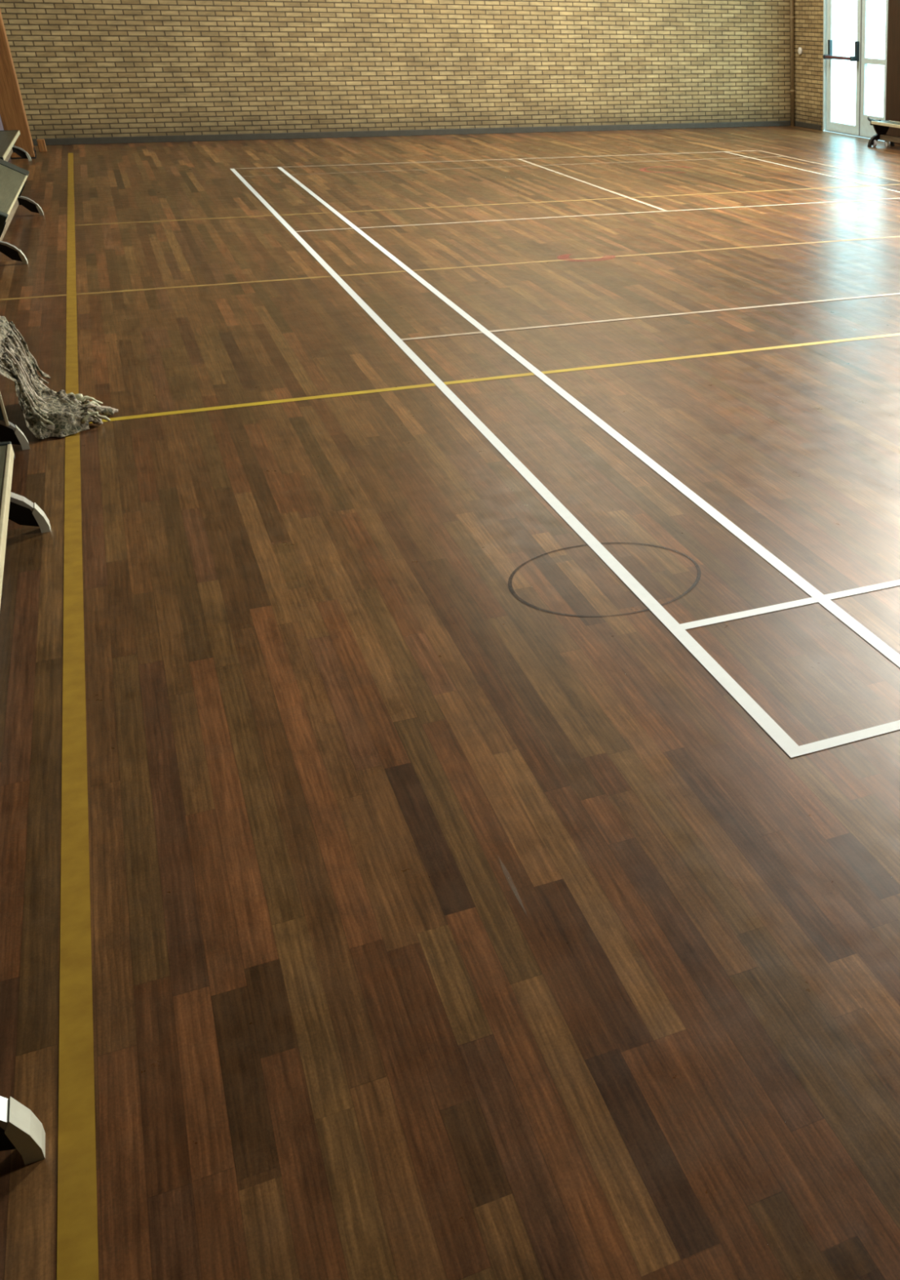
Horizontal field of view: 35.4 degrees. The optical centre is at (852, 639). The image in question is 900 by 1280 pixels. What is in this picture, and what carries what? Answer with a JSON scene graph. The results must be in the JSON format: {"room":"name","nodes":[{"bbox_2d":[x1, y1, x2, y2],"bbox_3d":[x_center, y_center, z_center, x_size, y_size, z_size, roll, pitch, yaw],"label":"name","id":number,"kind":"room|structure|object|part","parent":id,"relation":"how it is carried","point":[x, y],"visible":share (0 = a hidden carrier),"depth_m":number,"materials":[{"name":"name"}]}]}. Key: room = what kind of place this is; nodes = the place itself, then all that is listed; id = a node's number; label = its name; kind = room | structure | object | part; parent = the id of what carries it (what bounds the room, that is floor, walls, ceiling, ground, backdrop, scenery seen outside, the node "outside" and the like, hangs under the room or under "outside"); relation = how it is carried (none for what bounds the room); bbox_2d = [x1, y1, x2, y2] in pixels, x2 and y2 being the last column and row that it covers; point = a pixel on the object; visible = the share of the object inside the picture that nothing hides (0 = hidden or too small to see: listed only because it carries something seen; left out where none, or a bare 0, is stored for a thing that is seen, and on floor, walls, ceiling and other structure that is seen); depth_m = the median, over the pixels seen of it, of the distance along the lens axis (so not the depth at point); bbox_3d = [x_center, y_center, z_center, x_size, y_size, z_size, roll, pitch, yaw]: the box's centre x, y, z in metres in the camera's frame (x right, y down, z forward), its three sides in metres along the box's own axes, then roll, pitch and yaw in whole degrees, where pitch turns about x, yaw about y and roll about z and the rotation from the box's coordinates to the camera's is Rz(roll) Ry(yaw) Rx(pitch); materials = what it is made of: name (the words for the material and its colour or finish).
{"room":"sports hall","nodes":[
{"label":"sports hall","id":0,"kind":"room"},
{"bbox_2d":[0,0,791,138],"bbox_3d":[-5.696,-9.293,16.437,11.450,5.420,0.300,-13,29,-26],"label":"wall","id":1,"kind":"structure","parent":0,"point":[84,68],"depth_m":16.91,"materials":[{"name":"brick"}]},
{"bbox_2d":[31,120,791,145],"bbox_3d":[-5.660,-6.844,17.467,10.850,0.075,0.015,-13,29,-26],"label":"baseboard","id":2,"kind":"structure","parent":1,"relation":"attached to","point":[125,140],"depth_m":17.23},
{"bbox_2d":[790,0,795,126],"bbox_3d":[-0.864,-10.270,18.608,0.084,5.390,0.066,-13,29,-26],"label":"pipe","id":3,"kind":"object","parent":1,"relation":"attached to","point":[792,2],"visible":1,"depth_m":19.38,"materials":[{"name":"metal"}]},
{"bbox_2d":[0,125,899,1279],"bbox_3d":[-0.232,-2.378,8.501,10.850,0.001,22.800,-13,29,-26],"label":"floor","id":4,"kind":"structure","parent":0,"point":[445,925],"depth_m":3.17,"materials":[{"name":"brown wood"}]},
{"bbox_2d":[0,393,30,449],"bbox_3d":[-4.168,-1.373,5.958,0.372,0.289,3.044,-16,30,-31],"label":"bench","id":5,"kind":"object","parent":4,"relation":"on","point":[9,432],"visible":0.98,"depth_m":4.97,"materials":[{"name":"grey metal"}]},
{"bbox_3d":[-3.328,-0.865,4.836,0.248,0.125,0.008,-16,30,-31],"label":"leg plate","id":6,"kind":"part","parent":5,"relation":"part of","materials":[{"name":"black metal"}]},
{"bbox_2d":[0,315,118,439],"bbox_3d":[-3.394,-1.093,5.307,0.611,0.370,0.968,-13,29,-26],"label":"blanket","id":7,"kind":"object","parent":5,"relation":"on","point":[46,413],"visible":1,"depth_m":5.21,"materials":[{"name":"grey fabric"}]},
{"bbox_3d":[-3.379,-1.113,5.302,0.102,0.255,0.026,-6,27,-15],"label":"cord","id":8,"kind":"part","parent":7,"relation":"part of","materials":[{"name":"grey fabric"}]},
{"bbox_3d":[-3.208,-0.973,5.019,0.104,0.254,0.024,-20,33,-37],"label":"cord","id":9,"kind":"part","parent":7,"relation":"part of","materials":[{"name":"grey fabric"}]},
{"bbox_3d":[-3.373,-1.108,5.291,0.023,0.255,0.107,14,29,25],"label":"cord","id":10,"kind":"part","parent":7,"relation":"part of","materials":[{"name":"grey fabric"}]},
{"bbox_3d":[-3.418,-1.143,5.363,0.122,0.256,0.029,5,26,9],"label":"cord","id":11,"kind":"part","parent":7,"relation":"part of","materials":[{"name":"grey fabric"}]},
{"bbox_3d":[-3.358,-1.097,5.269,0.090,0.254,0.035,-13,29,-26],"label":"cord","id":12,"kind":"part","parent":7,"relation":"part of","materials":[{"name":"grey fabric"}]},
{"bbox_3d":[-3.212,-0.975,5.022,0.099,0.256,0.052,-13,29,-26],"label":"cord","id":13,"kind":"part","parent":7,"relation":"part of","materials":[{"name":"grey fabric"}]},
{"bbox_3d":[-3.286,-1.036,5.148,0.099,0.256,0.031,-13,29,-26],"label":"cord","id":14,"kind":"part","parent":7,"relation":"part of","materials":[{"name":"grey fabric"}]},
{"bbox_3d":[-3.349,-1.087,5.249,0.026,0.256,0.118,15,29,26],"label":"cord","id":15,"kind":"part","parent":7,"relation":"part of","materials":[{"name":"grey fabric"}]},
{"bbox_3d":[-3.302,-1.051,5.178,0.090,0.252,0.065,-13,29,-26],"label":"cord","id":16,"kind":"part","parent":7,"relation":"part of","materials":[{"name":"grey fabric"}]},
{"bbox_3d":[-3.225,-0.988,5.049,0.096,0.254,0.030,-13,29,-26],"label":"cord","id":17,"kind":"part","parent":7,"relation":"part of","materials":[{"name":"grey fabric"}]},
{"bbox_3d":[-3.217,-0.982,5.037,0.106,0.257,0.065,-13,29,-26],"label":"cord","id":18,"kind":"part","parent":7,"relation":"part of","materials":[{"name":"grey fabric"}]},
{"bbox_3d":[-3.186,-0.958,4.990,0.111,0.254,0.029,3,26,4],"label":"cord","id":19,"kind":"part","parent":7,"relation":"part of","materials":[{"name":"grey fabric"}]},
{"bbox_3d":[-3.337,-1.083,5.243,0.094,0.254,0.027,-13,29,-26],"label":"cord","id":20,"kind":"part","parent":7,"relation":"part of","materials":[{"name":"grey fabric"}]},
{"bbox_3d":[-3.245,-1.005,5.084,0.095,0.254,0.049,-13,29,-26],"label":"cord","id":21,"kind":"part","parent":7,"relation":"part of","materials":[{"name":"grey fabric"}]},
{"bbox_3d":[-3.247,-1.006,5.086,0.102,0.256,0.045,-13,29,-26],"label":"cord","id":22,"kind":"part","parent":7,"relation":"part of","materials":[{"name":"grey fabric"}]},
{"bbox_3d":[-3.233,-0.992,5.059,0.095,0.255,0.029,-20,33,-37],"label":"cord","id":23,"kind":"part","parent":7,"relation":"part of","materials":[{"name":"grey fabric"}]},
{"bbox_3d":[-3.423,-1.148,5.373,0.098,0.256,0.031,-13,29,-26],"label":"cord","id":24,"kind":"part","parent":7,"relation":"part of","materials":[{"name":"grey fabric"}]},
{"bbox_3d":[-3.320,-1.067,5.209,0.099,0.255,0.081,-13,29,-26],"label":"cord","id":25,"kind":"part","parent":7,"relation":"part of","materials":[{"name":"grey fabric"}]},
{"bbox_3d":[-3.418,-1.147,5.373,0.028,0.256,0.109,10,27,17],"label":"cord","id":26,"kind":"part","parent":7,"relation":"part of","materials":[{"name":"grey fabric"}]},
{"bbox_3d":[-3.542,-1.246,5.572,0.097,0.253,0.053,-13,29,-26],"label":"cord","id":27,"kind":"part","parent":7,"relation":"part of","materials":[{"name":"grey fabric"}]},
{"bbox_3d":[-3.502,-1.212,5.504,0.106,0.253,0.026,5,26,7],"label":"cord","id":28,"kind":"part","parent":7,"relation":"part of","materials":[{"name":"grey fabric"}]},
{"bbox_3d":[-3.530,-1.240,5.560,0.022,0.253,0.105,13,28,23],"label":"cord","id":29,"kind":"part","parent":7,"relation":"part of","materials":[{"name":"grey fabric"}]},
{"bbox_3d":[-3.447,-1.171,5.419,0.120,0.254,0.027,6,26,11],"label":"cord","id":30,"kind":"part","parent":7,"relation":"part of","materials":[{"name":"grey fabric"}]},
{"bbox_3d":[-3.534,-1.243,5.568,0.098,0.254,0.042,-13,29,-26],"label":"cord","id":31,"kind":"part","parent":7,"relation":"part of","materials":[{"name":"grey fabric"}]},
{"bbox_3d":[-3.223,-0.855,5.107,0.093,0.044,0.021,4,26,7],"label":"cord","id":32,"kind":"part","parent":7,"relation":"part of","materials":[{"name":"grey fabric"}]},
{"bbox_3d":[-3.183,-0.976,5.394,0.090,0.045,0.025,12,28,22],"label":"cord","id":33,"kind":"part","parent":7,"relation":"part of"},
{"bbox_3d":[-3.221,-1.001,5.443,0.029,0.047,0.105,21,32,35],"label":"cord","id":34,"kind":"part","parent":7,"relation":"part of","materials":[{"name":"grey fabric"}]},
{"bbox_3d":[-3.092,-0.898,5.235,0.091,0.042,0.023,-10,28,-22],"label":"cord","id":35,"kind":"part","parent":7,"relation":"part of","materials":[{"name":"beige fabric"}]},
{"bbox_3d":[-3.157,-0.965,5.370,0.028,0.046,0.090,14,29,25],"label":"cord","id":36,"kind":"part","parent":7,"relation":"part of","materials":[{"name":"grey fabric"}]},
{"bbox_3d":[-3.205,-1.002,5.449,0.087,0.045,0.058,-13,29,-26],"label":"cord","id":37,"kind":"part","parent":7,"relation":"part of","materials":[{"name":"grey fabric"}]},
{"bbox_3d":[-3.150,-0.955,5.353,0.026,0.044,0.095,5,26,9],"label":"cord","id":38,"kind":"part","parent":7,"relation":"part of","materials":[{"name":"grey fabric"}]},
{"bbox_3d":[-3.120,-0.922,5.283,0.096,0.045,0.022,-10,28,-21],"label":"cord","id":39,"kind":"part","parent":7,"relation":"part of","materials":[{"name":"grey fabric"}]},
{"bbox_3d":[-3.065,-0.899,5.243,0.104,0.046,0.027,-19,32,-36],"label":"cord","id":40,"kind":"part","parent":7,"relation":"part of","materials":[{"name":"beige fabric"}]},
{"bbox_2d":[0,129,31,161],"bbox_3d":[-8.378,-4.721,12.723,0.372,0.304,3.044,-12,29,-25],"label":"bench","id":41,"kind":"object","parent":4,"relation":"on","point":[8,139],"visible":0.73,"depth_m":13.32,"materials":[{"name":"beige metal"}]},
{"bbox_3d":[-8.376,-4.839,12.666,0.270,0.035,3.000,-12,29,-25],"label":"seat","id":42,"kind":"part","parent":41,"relation":"part of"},
{"bbox_2d":[0,10,36,159],"bbox_3d":[-9.097,-7.743,13.117,0.249,5.380,0.320,-13,29,-26],"label":"column","id":43,"kind":"structure","parent":4,"relation":"on","point":[12,113],"depth_m":13.93,"materials":[{"name":"wood"}]},
{"bbox_3d":[-9.136,-5.366,14.266,0.249,0.100,0.320,-13,29,-26],"label":"plate","id":44,"kind":"part","parent":43,"relation":"part of","materials":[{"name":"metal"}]},
{"bbox_2d":[0,159,43,264],"bbox_3d":[-6.216,-3.178,9.447,0.372,0.442,2.794,-12,29,-25],"label":"bench","id":45,"kind":"object","parent":4,"relation":"on","point":[13,178],"visible":1,"depth_m":9.49,"materials":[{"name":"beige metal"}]},
{"bbox_3d":[-5.599,-2.628,8.373,0.250,0.125,0.040,-12,29,-25],"label":"leg","id":46,"kind":"part","parent":45,"relation":"part of","materials":[{"name":"beige metal"}]},
{"bbox_3d":[-6.205,-3.298,9.393,0.246,0.160,2.750,-12,29,-25],"label":"seat","id":47,"kind":"part","parent":45,"relation":"part of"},
{"bbox_3d":[-6.706,-3.585,10.313,0.250,0.125,0.040,-12,29,-25],"label":"leg","id":48,"kind":"part","parent":45,"relation":"part of","materials":[{"name":"beige metal"}]},
{"bbox_2d":[0,441,50,1165],"bbox_3d":[-2.090,0.108,2.966,0.372,0.289,3.044,-13,29,-26],"label":"bench","id":49,"kind":"object","parent":4,"relation":"on","point":[20,1130],"visible":1,"depth_m":3.16,"materials":[{"name":"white metal"}]},
{"bbox_3d":[-2.089,-0.003,2.912,0.270,0.035,3.000,-13,29,-26],"label":"seat","id":50,"kind":"part","parent":49,"relation":"part of","materials":[{"name":"beige wood"}]},
{"bbox_2d":[36,138,46,151],"bbox_3d":[-9.292,-5.667,14.848,0.075,0.130,0.120,-13,29,-26],"label":"block","id":51,"kind":"object","parent":4,"relation":"on","point":[41,143],"visible":1,"depth_m":14.80,"materials":[{"name":"brown wood"}]},
{"bbox_2d":[56,152,98,1279],"bbox_3d":[-3.738,-1.325,6.204,0.050,0.001,21.700,-13,29,-26],"label":"court line","id":52,"kind":"object","parent":4,"relation":"on","point":[77,1198],"visible":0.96,"depth_m":2.44,"materials":[{"name":"yellow paint"}]},
{"bbox_2d":[0,235,899,300],"bbox_3d":[-1.042,-2.835,9.416,9.800,0.001,0.050,-13,29,-26],"label":"court line","id":53,"kind":"object","parent":4,"relation":"on","point":[895,236],"visible":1,"depth_m":8.54,"materials":[{"name":"paint"}]},
{"bbox_2d":[74,183,899,226],"bbox_3d":[-2.083,-4.079,11.953,8.937,0.001,0.050,-13,29,-26],"label":"court line","id":54,"kind":"object","parent":4,"relation":"on","point":[896,184],"visible":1,"depth_m":11.30,"materials":[{"name":"white paint"}]},
{"bbox_2d":[88,333,899,423],"bbox_3d":[0.748,-1.768,7.270,8.937,0.001,0.050,-13,29,-26],"label":"court line","id":55,"kind":"object","parent":4,"relation":"on","point":[895,334],"visible":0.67,"depth_m":6.03,"materials":[{"name":"yellow paint"}]},
{"bbox_2d":[235,150,757,168],"bbox_3d":[-3.836,-5.528,14.890,6.100,0.001,0.040,-13,29,-26],"label":"court line","id":56,"kind":"object","parent":4,"relation":"on","point":[752,150],"visible":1,"depth_m":14.68,"materials":[{"name":"white paint"}]},
{"bbox_2d":[241,155,783,177],"bbox_3d":[-3.474,-5.233,14.291,6.020,0.001,0.040,-13,29,-26],"label":"court line","id":57,"kind":"object","parent":4,"relation":"on","point":[780,156],"visible":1,"depth_m":14.11,"materials":[{"name":"white paint"}]},
{"bbox_2d":[230,168,806,757],"bbox_3d":[-3.317,-2.336,8.306,0.040,0.001,13.400,-13,29,-26],"label":"court line","id":58,"kind":"object","parent":4,"relation":"on","point":[753,708],"visible":1,"depth_m":4.17,"materials":[{"name":"white paint"}]},
{"bbox_2d":[277,167,899,666],"bbox_3d":[-2.913,-2.426,8.506,0.040,0.001,13.400,-13,29,-26],"label":"court line","id":59,"kind":"object","parent":4,"relation":"on","point":[831,606],"visible":1,"depth_m":4.76,"materials":[{"name":"white paint"}]},
{"bbox_2d":[519,159,666,210],"bbox_3d":[-2.721,-4.618,13.045,0.040,0.001,4.640,-13,29,-26],"label":"court line","id":60,"kind":"object","parent":4,"relation":"on","point":[627,197],"visible":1,"depth_m":12.68,"materials":[{"name":"white paint"}]},
{"bbox_2d":[295,197,899,231],"bbox_3d":[-1.606,-3.708,11.200,6.020,0.001,0.040,-13,29,-26],"label":"court line","id":61,"kind":"object","parent":4,"relation":"on","point":[898,197],"visible":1,"depth_m":10.86,"materials":[{"name":"white paint"}]},
{"bbox_2d":[508,542,701,617],"bbox_3d":[-0.752,-0.193,3.962,0.581,0.001,0.579,-13,29,-26],"label":"circle mark","id":62,"kind":"object","parent":4,"relation":"on","point":[699,570],"visible":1,"depth_m":3.92,"materials":[{"name":"black paint"}]},
{"bbox_2d":[400,293,899,340],"bbox_3d":[0.299,-2.152,8.046,6.020,0.001,0.040,-13,29,-26],"label":"court line","id":63,"kind":"object","parent":4,"relation":"on","point":[521,328],"visible":1,"depth_m":7.32,"materials":[{"name":"white paint"}]},
{"bbox_2d":[680,579,899,629],"bbox_3d":[2.185,-0.631,4.964,6.060,0.001,0.040,-13,29,-26],"label":"court line","id":64,"kind":"object","parent":4,"relation":"on","point":[895,583],"visible":1,"depth_m":3.79,"materials":[{"name":"white paint"}]},
{"bbox_2d":[725,151,899,192],"bbox_3d":[1.606,-3.433,10.740,0.040,0.001,13.400,-13,29,-26],"label":"court line","id":65,"kind":"object","parent":4,"relation":"on","point":[726,152],"visible":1,"depth_m":14.06,"materials":[{"name":"white paint"}]},
{"bbox_2d":[757,150,899,182],"bbox_3d":[2.010,-3.523,10.940,0.040,0.001,13.400,-13,29,-26],"label":"court line","id":66,"kind":"object","parent":4,"relation":"on","point":[757,150],"visible":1,"depth_m":14.64,"materials":[{"name":"white paint"}]},
{"bbox_2d":[800,720,899,753],"bbox_3d":[2.547,-0.335,4.365,6.060,0.001,0.040,-13,29,-26],"label":"court line","id":67,"kind":"object","parent":4,"relation":"on","point":[894,726],"visible":1,"depth_m":3.10,"materials":[{"name":"white paint"}]},
{"bbox_2d":[867,116,899,146],"bbox_3d":[1.100,-6.022,15.693,0.372,0.338,3.750,-13,29,-26],"label":"bench","id":68,"kind":"object","parent":4,"relation":"on","point":[882,128],"visible":1,"depth_m":16.81,"materials":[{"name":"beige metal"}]},
{"bbox_3d":[0.382,-6.643,16.864,0.250,0.135,0.040,-13,29,-26],"label":"leg","id":69,"kind":"part","parent":68,"relation":"part of","materials":[{"name":"metal"}]},
{"bbox_3d":[1.175,-6.074,15.518,0.270,0.035,3.400,-13,29,-26],"label":"seat","id":70,"kind":"part","parent":68,"relation":"part of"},
{"bbox_2d":[885,0,899,144],"bbox_3d":[0.774,-7.954,16.390,0.040,3.200,1.220,-13,29,-26],"label":"column","id":71,"kind":"structure","parent":4,"relation":"on","point":[893,82],"depth_m":17.01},
{"bbox_2d":[794,0,825,131],"bbox_3d":[4.780,-5.833,9.635,0.300,5.420,23.100,-13,29,-26],"label":"wall","id":72,"kind":"structure","parent":0,"point":[809,14],"depth_m":19.05,"materials":[{"name":"brick"}]},
{"bbox_2d":[798,47,802,54],"bbox_3d":[-0.775,-8.720,19.186,0.034,0.104,0.104,-13,29,-26],"label":"light switch","id":73,"kind":"object","parent":72,"relation":"attached to","point":[800,50],"visible":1,"depth_m":19.16,"materials":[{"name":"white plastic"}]},
{"bbox_2d":[795,120,821,130],"bbox_3d":[4.535,-3.470,10.834,0.015,0.075,22.785,-13,29,-26],"label":"baseboard","id":74,"kind":"structure","parent":72,"relation":"attached to","point":[815,126],"depth_m":19.43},
{"bbox_2d":[822,0,862,135],"bbox_3d":[-0.140,-8.929,17.846,0.170,3.630,1.025,-13,29,-26],"label":"door","id":75,"kind":"structure","parent":72,"relation":"in","point":[832,125],"depth_m":18.37,"materials":[{"name":"metal"}]},
{"bbox_2d":[823,0,888,141],"bbox_3d":[0.178,-8.826,17.604,0.310,3.705,1.882,-13,29,-26],"label":"trim","id":76,"kind":"structure","parent":72,"relation":"attached to","point":[838,19],"depth_m":18.70,"materials":[{"name":"metal"}]},
{"bbox_2d":[860,0,888,137],"bbox_3d":[0.338,-8.593,17.169,0.050,3.630,0.751,-13,29,-26],"label":"door","id":77,"kind":"structure","parent":72,"relation":"in","point":[867,130],"depth_m":17.73,"materials":[{"name":"metal"}]},
{"bbox_3d":[-5.022,-3.649,4.789,0.300,5.420,23.100,-13,29,-26],"label":"wall","id":78,"kind":"structure","parent":0,"visible":0},
{"bbox_2d":[0,116,4,130],"bbox_3d":[-10.171,-6.732,14.736,0.500,2.080,0.090,-13,29,-26],"label":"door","id":79,"kind":"structure","parent":78,"relation":"in","point":[1,123],"depth_m":15.20,"materials":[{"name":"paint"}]},
{"label":"outside","id":80,"kind":"structure","parent":0,"visible":0},
{"bbox_2d":[842,65,884,124],"bbox_3d":[6.724,-8.128,20.775,13.700,0.070,52.000,-13,29,-26],"label":"ground","id":81,"kind":"structure","parent":80,"point":[876,75],"depth_m":29.10,"materials":[{"name":"white"}]}
]}

